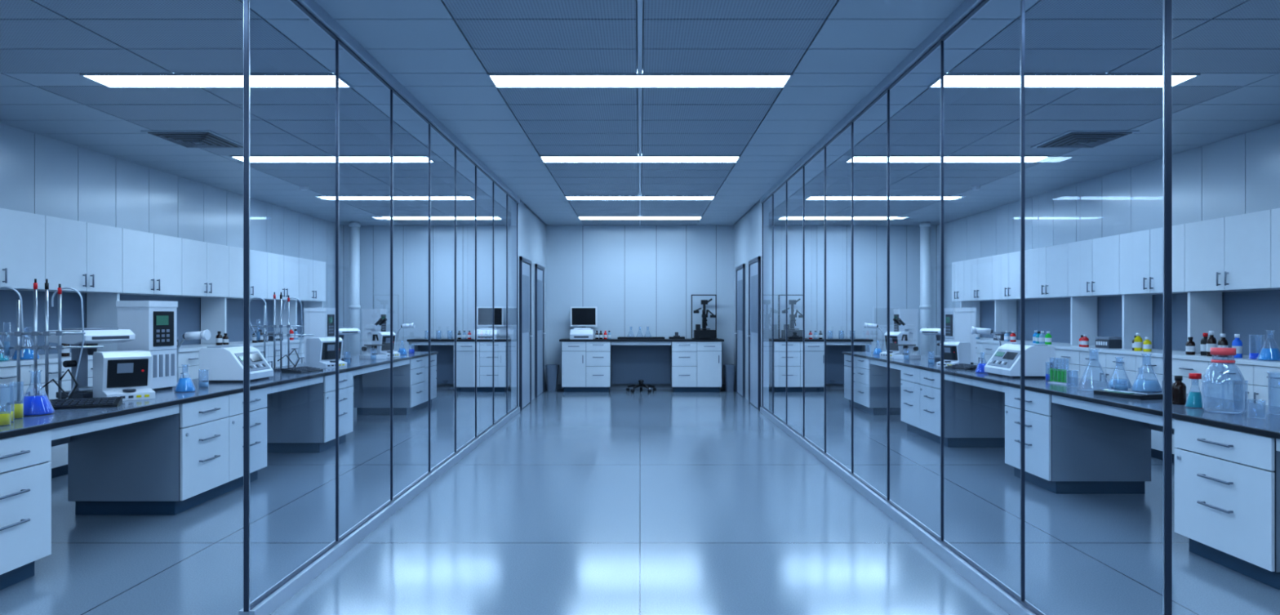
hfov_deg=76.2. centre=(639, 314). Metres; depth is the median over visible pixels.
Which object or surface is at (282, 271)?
upper cabinet
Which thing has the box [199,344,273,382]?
instrument
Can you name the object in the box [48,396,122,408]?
keyboard
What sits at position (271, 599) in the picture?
glass wall
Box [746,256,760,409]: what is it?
door
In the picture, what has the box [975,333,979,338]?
bottle
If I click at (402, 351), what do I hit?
flask
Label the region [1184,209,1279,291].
upper cabinet
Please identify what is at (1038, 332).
bottle
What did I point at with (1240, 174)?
wall
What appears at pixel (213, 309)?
divider
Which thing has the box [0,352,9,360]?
flask
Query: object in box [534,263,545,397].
door
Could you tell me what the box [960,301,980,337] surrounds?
divider
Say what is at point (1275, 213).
upper cabinet
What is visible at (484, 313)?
computer monitor
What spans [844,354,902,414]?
base cabinet
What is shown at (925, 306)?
column
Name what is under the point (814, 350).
base cabinet
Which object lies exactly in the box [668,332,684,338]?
hotplate stirrer
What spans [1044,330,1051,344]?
bottle
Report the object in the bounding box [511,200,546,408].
wall
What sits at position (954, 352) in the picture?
analyzer
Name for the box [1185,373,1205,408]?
flask
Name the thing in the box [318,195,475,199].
ceiling light
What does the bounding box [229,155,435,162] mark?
ceiling light
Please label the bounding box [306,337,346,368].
lab analyzer
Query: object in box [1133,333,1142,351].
bottle
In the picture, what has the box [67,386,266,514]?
base cabinet
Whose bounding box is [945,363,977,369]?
keyboard
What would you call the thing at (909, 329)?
microscope
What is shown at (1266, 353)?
flask
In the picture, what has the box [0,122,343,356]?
wall
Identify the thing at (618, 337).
tray
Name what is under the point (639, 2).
trim
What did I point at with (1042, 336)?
bottle
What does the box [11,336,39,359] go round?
flask
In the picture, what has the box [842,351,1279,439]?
countertop
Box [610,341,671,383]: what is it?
panel
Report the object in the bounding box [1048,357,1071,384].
test tube rack
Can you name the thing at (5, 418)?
beaker
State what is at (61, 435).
apron
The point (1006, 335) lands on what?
bottle
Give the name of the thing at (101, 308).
divider
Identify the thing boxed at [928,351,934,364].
beaker
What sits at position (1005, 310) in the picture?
divider
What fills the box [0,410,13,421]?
cylinder
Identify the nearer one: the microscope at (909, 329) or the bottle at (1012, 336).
the microscope at (909, 329)
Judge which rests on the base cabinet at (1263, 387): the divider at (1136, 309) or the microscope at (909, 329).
the divider at (1136, 309)
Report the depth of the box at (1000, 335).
11.37 m
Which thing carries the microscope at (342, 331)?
on the countertop at (59, 418)
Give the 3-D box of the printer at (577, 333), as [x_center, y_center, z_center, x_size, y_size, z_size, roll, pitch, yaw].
[-1.030,0.339,14.490,0.400,0.200,0.320,0,0,0]
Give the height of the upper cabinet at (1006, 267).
0.640 m
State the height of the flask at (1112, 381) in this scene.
0.239 m
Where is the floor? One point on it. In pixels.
(616, 501)
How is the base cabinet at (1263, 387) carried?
on the floor
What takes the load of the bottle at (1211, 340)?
on the base cabinet at (1263, 387)
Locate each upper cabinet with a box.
[0,208,44,289]
[17,215,122,293]
[120,228,182,295]
[164,238,228,297]
[226,245,266,298]
[249,252,298,300]
[297,257,325,301]
[951,260,964,301]
[964,255,994,301]
[992,249,1052,299]
[1026,243,1071,297]
[1067,234,1121,296]
[1119,223,1221,294]
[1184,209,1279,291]
[1271,208,1279,288]
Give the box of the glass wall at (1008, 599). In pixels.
[760,0,1172,614]
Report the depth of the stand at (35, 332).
5.17 m
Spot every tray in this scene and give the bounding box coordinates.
[617,336,664,338]
[1093,387,1162,399]
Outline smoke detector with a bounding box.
[971,185,980,191]
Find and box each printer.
[473,327,499,339]
[569,327,593,339]
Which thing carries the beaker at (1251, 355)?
on the base cabinet at (1263, 387)
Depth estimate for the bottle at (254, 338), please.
10.57 m
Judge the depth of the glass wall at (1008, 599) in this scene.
4.65 m
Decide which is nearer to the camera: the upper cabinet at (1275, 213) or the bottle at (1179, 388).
the bottle at (1179, 388)
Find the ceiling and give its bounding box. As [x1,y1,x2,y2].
[0,0,1279,225]
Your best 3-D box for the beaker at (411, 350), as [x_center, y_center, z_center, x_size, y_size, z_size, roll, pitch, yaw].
[-3.300,0.499,11.800,0.086,0.139,0.086,0,0,0]
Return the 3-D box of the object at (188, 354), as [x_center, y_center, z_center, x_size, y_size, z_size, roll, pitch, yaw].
[-5.128,0.868,8.575,0.625,1.005,9.350,0,0,0]
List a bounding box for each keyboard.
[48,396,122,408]
[281,365,323,373]
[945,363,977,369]
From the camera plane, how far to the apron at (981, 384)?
7.61 m
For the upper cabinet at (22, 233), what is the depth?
6.72 m
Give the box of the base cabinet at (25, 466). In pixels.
[0,429,51,589]
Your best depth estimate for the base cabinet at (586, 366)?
14.36 m
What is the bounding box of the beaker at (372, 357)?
[370,355,376,359]
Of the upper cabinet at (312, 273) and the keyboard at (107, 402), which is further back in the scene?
the upper cabinet at (312, 273)
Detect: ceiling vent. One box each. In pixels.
[140,130,243,147]
[1031,130,1139,147]
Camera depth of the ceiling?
6.16 m
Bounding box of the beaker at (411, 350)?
[408,348,414,353]
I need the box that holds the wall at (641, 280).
[343,224,936,383]
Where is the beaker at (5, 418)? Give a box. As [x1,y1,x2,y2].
[0,412,10,425]
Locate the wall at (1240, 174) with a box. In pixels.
[936,122,1279,355]
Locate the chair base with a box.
[626,379,656,392]
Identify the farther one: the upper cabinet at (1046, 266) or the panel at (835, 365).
the panel at (835, 365)
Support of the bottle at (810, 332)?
on the countertop at (770, 339)
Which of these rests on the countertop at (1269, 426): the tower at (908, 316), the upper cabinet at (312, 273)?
the tower at (908, 316)
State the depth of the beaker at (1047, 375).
7.00 m
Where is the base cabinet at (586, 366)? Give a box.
[561,341,611,391]
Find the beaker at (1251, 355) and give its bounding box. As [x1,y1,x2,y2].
[1248,335,1259,359]
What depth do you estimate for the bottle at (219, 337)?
9.67 m
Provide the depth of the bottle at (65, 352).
7.08 m
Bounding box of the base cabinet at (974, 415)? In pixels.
[900,364,1006,446]
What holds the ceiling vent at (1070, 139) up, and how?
in the ceiling
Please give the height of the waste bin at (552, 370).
0.470 m
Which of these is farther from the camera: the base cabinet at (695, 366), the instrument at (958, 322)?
the base cabinet at (695, 366)
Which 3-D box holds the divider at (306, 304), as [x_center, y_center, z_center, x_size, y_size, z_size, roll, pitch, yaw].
[-5.280,0.077,13.200,0.300,0.573,0.040,0,0,0]
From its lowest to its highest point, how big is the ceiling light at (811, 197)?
0.012 m
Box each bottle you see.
[61,342,70,356]
[216,331,222,345]
[222,333,228,344]
[252,330,257,342]
[257,329,262,342]
[289,327,293,339]
[293,328,297,339]
[457,330,461,338]
[462,330,466,338]
[467,330,471,338]
[595,330,598,338]
[599,330,602,338]
[603,330,607,338]
[607,330,610,338]
[808,330,812,338]
[813,330,817,338]
[818,330,822,338]
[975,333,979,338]
[1004,330,1009,341]
[1009,331,1016,341]
[1032,330,1037,342]
[1035,331,1040,343]
[1039,330,1044,343]
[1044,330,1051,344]
[1079,334,1083,346]
[1081,334,1088,346]
[1132,335,1136,350]
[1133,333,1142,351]
[1142,337,1151,351]
[1172,375,1186,404]
[1185,337,1195,355]
[1200,333,1208,355]
[1206,330,1216,355]
[1217,333,1228,356]
[1231,333,1242,357]
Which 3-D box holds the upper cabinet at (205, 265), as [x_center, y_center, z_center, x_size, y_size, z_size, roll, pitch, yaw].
[-5.247,-0.530,9.590,0.385,0.640,1.040,0,0,0]
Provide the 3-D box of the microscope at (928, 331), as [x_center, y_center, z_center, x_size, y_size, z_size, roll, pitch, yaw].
[3.673,0.365,10.034,0.322,0.410,0.320,0,0,-30]
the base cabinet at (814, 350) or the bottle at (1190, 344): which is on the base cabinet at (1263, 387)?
the bottle at (1190, 344)
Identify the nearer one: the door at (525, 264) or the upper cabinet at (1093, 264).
the upper cabinet at (1093, 264)
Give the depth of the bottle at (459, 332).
14.58 m
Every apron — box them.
[50,404,179,446]
[266,376,323,394]
[352,359,409,378]
[870,359,900,369]
[944,373,1004,392]
[1051,394,1174,434]
[1275,438,1279,451]
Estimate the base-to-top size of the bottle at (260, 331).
0.164 m
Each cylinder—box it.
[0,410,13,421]
[9,381,24,417]
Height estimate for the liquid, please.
0.139 m
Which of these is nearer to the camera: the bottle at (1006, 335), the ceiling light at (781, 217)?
the bottle at (1006, 335)
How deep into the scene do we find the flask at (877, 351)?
11.46 m
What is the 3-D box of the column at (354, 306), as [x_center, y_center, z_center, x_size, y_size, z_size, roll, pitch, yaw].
[-5.050,-0.130,14.450,0.193,3.000,0.193,0,0,0]
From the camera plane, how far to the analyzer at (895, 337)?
10.84 m
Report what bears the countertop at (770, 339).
on the base cabinet at (814, 350)
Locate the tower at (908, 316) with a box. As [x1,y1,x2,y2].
[893,308,918,354]
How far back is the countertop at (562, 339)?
14.35 m
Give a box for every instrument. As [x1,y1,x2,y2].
[115,300,177,391]
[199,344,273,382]
[944,307,976,364]
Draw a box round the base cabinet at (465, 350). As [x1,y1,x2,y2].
[453,340,511,391]
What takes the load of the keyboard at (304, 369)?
on the countertop at (59, 418)
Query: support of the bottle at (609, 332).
on the countertop at (562, 339)
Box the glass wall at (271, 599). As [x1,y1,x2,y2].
[238,0,519,614]
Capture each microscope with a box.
[48,327,135,398]
[338,327,359,360]
[359,317,386,359]
[691,294,718,338]
[778,294,807,338]
[893,317,920,359]
[920,327,944,360]
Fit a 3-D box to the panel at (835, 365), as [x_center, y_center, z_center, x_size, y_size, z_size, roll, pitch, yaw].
[3.685,0.925,14.665,0.790,0.890,0.530,0,0,0]
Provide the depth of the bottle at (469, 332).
14.58 m
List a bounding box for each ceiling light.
[79,73,352,88]
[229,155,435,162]
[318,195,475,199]
[380,216,502,219]
[487,73,792,88]
[539,155,740,162]
[564,195,715,199]
[577,216,702,219]
[777,216,899,219]
[804,195,961,199]
[844,155,1050,162]
[927,73,1200,88]
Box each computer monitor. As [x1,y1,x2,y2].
[476,306,503,327]
[570,306,596,327]
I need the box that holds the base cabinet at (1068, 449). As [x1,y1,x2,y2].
[1004,385,1151,493]
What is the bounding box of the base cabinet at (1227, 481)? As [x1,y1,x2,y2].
[1173,418,1279,589]
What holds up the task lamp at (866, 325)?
on the countertop at (1269, 426)
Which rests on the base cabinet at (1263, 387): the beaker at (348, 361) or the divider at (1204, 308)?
the divider at (1204, 308)
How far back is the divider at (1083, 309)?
9.69 m
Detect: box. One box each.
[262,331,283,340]
[993,331,1015,340]
[1095,336,1121,348]
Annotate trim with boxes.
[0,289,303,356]
[637,0,642,225]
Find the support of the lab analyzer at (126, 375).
on the countertop at (59, 418)
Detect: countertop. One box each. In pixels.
[0,351,438,439]
[559,337,724,341]
[768,337,873,341]
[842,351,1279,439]
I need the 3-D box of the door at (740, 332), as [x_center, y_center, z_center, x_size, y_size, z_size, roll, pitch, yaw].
[1.688,0.270,13.900,0.073,2.200,1.020,0,0,0]
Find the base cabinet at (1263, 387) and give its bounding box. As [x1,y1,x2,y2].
[975,337,1279,462]
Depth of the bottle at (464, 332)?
14.57 m
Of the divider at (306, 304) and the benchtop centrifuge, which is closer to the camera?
the benchtop centrifuge
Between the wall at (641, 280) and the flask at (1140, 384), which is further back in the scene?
the wall at (641, 280)
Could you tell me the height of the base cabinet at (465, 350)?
0.894 m
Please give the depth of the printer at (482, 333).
14.35 m
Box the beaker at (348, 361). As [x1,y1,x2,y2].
[343,351,350,364]
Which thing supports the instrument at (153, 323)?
on the countertop at (59, 418)
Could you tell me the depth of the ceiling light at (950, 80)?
5.66 m
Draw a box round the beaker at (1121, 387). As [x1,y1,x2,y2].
[1113,384,1128,390]
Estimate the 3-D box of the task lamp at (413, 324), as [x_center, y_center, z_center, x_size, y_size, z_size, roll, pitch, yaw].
[-3.512,0.345,12.130,0.329,0.449,0.149,0,0,13]
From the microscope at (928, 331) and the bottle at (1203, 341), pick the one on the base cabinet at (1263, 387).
the bottle at (1203, 341)
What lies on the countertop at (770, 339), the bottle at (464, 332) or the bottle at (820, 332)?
the bottle at (820, 332)
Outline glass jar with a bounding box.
[1201,346,1245,413]
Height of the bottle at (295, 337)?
0.152 m
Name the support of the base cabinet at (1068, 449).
on the floor
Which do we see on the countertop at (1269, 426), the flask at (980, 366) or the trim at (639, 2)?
the flask at (980, 366)
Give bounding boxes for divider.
[86,293,119,351]
[200,297,226,343]
[275,300,297,338]
[303,301,323,337]
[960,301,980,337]
[994,299,1016,334]
[1070,296,1097,345]
[1121,294,1152,348]
[1187,292,1222,353]
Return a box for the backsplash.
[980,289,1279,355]
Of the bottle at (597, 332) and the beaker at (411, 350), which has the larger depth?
the bottle at (597, 332)
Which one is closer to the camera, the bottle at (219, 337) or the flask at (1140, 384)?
the flask at (1140, 384)
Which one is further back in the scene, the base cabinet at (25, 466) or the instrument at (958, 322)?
the instrument at (958, 322)
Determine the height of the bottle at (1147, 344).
0.140 m
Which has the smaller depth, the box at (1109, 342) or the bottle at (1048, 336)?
the box at (1109, 342)
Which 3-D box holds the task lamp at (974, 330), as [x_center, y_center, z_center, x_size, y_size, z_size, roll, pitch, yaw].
[3.537,0.345,8.284,0.329,0.449,0.149,0,0,23]
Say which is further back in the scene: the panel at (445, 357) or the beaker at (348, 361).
the panel at (445, 357)
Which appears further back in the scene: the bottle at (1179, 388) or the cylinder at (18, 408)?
the bottle at (1179, 388)
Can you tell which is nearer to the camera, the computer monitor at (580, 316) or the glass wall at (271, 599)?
the glass wall at (271, 599)
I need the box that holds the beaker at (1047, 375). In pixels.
[1045,361,1053,380]
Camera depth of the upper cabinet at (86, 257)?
7.46 m
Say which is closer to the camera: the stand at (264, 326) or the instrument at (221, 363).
the instrument at (221, 363)
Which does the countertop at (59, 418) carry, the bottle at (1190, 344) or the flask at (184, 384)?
the flask at (184, 384)
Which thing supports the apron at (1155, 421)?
attached to the countertop at (1269, 426)
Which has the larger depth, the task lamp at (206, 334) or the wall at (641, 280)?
the wall at (641, 280)
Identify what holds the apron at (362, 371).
attached to the countertop at (59, 418)
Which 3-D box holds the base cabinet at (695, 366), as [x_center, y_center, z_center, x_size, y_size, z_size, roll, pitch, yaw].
[1.000,0.923,14.613,0.880,0.894,0.575,0,0,0]
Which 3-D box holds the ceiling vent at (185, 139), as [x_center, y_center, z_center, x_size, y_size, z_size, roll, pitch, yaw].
[-4.120,-1.610,7.600,0.620,0.040,0.720,0,0,0]
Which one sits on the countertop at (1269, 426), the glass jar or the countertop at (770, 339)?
the glass jar
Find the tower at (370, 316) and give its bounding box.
[361,308,386,354]
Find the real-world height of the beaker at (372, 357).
0.149 m
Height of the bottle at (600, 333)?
0.150 m
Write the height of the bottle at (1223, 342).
0.200 m
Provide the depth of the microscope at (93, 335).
5.59 m
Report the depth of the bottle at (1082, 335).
9.22 m
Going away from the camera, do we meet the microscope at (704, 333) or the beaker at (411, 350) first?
the beaker at (411, 350)
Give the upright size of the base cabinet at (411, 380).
0.765 m
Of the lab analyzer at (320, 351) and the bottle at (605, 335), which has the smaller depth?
the lab analyzer at (320, 351)
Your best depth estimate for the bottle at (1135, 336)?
8.24 m
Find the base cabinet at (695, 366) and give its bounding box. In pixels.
[671,341,721,391]
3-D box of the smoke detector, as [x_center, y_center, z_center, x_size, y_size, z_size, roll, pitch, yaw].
[4.280,-1.605,10.400,0.110,0.050,0.110,0,0,0]
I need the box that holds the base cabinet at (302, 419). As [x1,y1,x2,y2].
[266,370,353,452]
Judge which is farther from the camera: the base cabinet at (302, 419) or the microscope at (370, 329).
the microscope at (370, 329)
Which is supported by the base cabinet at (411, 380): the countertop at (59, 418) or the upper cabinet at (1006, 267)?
the countertop at (59, 418)
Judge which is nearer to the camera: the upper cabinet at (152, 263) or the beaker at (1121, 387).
the beaker at (1121, 387)
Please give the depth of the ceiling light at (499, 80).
5.66 m
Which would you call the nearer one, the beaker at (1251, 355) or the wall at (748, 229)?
the beaker at (1251, 355)
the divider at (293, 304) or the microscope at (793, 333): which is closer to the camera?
the divider at (293, 304)
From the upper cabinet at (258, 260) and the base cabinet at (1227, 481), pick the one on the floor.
the base cabinet at (1227, 481)
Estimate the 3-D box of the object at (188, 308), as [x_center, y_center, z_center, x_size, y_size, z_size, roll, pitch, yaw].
[-5.442,0.076,8.575,0.008,0.573,9.250,0,0,0]
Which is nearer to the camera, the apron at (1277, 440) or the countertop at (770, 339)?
the apron at (1277, 440)
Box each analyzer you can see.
[93,350,155,400]
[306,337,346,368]
[371,331,399,357]
[880,331,908,357]
[936,341,970,366]
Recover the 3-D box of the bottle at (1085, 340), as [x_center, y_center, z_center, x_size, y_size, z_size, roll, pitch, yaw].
[4.973,0.294,9.120,0.073,0.140,0.073,0,0,0]
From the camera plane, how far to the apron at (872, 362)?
10.45 m
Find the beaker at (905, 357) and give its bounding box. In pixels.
[903,355,909,359]
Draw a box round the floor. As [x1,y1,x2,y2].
[0,388,1279,614]
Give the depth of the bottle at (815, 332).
14.57 m
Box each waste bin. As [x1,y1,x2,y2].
[545,364,559,391]
[723,364,735,391]
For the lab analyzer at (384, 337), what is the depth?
10.84 m
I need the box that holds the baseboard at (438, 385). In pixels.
[436,383,844,388]
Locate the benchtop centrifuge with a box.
[984,342,1054,377]
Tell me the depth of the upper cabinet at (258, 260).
10.66 m
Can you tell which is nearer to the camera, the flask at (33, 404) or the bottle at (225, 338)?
the flask at (33, 404)
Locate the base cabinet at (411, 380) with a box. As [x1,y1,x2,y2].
[354,354,438,414]
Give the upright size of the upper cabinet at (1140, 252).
0.640 m
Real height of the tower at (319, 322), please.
0.645 m
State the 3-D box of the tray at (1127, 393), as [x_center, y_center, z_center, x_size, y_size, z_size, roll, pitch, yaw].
[3.470,0.551,5.680,0.380,0.038,0.400,0,0,-15]
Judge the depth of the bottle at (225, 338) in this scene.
9.82 m
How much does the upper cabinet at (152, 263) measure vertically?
0.640 m
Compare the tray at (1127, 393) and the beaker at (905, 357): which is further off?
the beaker at (905, 357)
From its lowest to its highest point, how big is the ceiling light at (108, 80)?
0.012 m
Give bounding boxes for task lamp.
[177,328,210,382]
[395,322,415,351]
[864,322,884,351]
[971,325,1001,346]
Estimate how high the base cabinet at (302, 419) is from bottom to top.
0.765 m
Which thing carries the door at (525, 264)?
in the wall at (531, 229)
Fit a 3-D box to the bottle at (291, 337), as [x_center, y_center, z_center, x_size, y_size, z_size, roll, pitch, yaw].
[-5.000,0.276,11.700,0.069,0.177,0.069,0,0,0]
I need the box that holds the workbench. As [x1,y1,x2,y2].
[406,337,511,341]
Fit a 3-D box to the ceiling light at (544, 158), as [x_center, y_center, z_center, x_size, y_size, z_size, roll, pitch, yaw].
[0.000,-1.624,8.550,2.070,0.012,0.324,0,0,0]
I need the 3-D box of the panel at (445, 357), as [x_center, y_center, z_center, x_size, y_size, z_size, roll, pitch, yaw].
[-3.685,0.925,14.665,0.790,0.890,0.530,0,0,0]
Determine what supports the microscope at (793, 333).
on the countertop at (770, 339)
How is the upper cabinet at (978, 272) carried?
attached to the wall at (1240, 174)
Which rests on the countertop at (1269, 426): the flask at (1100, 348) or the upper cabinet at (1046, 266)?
the flask at (1100, 348)
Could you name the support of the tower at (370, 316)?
on the countertop at (59, 418)
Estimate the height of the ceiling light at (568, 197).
0.012 m
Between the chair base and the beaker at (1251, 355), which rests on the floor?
the chair base
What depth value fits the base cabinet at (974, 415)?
8.40 m
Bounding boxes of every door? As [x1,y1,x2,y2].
[519,256,533,409]
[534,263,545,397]
[734,263,745,397]
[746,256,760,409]
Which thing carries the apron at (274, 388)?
attached to the countertop at (59, 418)
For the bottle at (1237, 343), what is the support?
on the base cabinet at (1263, 387)
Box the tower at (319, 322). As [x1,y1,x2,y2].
[303,307,335,362]
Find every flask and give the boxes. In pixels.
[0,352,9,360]
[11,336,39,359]
[21,369,54,415]
[173,376,195,391]
[397,341,407,355]
[872,341,882,355]
[975,362,988,373]
[1077,348,1111,390]
[1106,356,1132,388]
[1130,366,1162,391]
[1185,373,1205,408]
[1257,339,1279,360]
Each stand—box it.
[0,278,103,406]
[249,292,314,371]
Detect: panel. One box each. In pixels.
[408,341,453,383]
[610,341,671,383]
[826,341,871,383]
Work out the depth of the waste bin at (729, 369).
14.50 m
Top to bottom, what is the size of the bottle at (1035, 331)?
0.160 m
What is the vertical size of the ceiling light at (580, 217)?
0.012 m
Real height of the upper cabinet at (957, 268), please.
0.640 m
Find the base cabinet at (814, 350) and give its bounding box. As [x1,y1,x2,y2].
[768,340,824,391]
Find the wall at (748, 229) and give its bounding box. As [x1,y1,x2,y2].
[733,200,768,408]
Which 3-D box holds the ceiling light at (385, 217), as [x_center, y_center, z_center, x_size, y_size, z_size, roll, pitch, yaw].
[-3.330,-1.624,13.750,1.970,0.012,0.364,0,0,0]
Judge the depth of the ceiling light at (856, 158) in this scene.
8.51 m

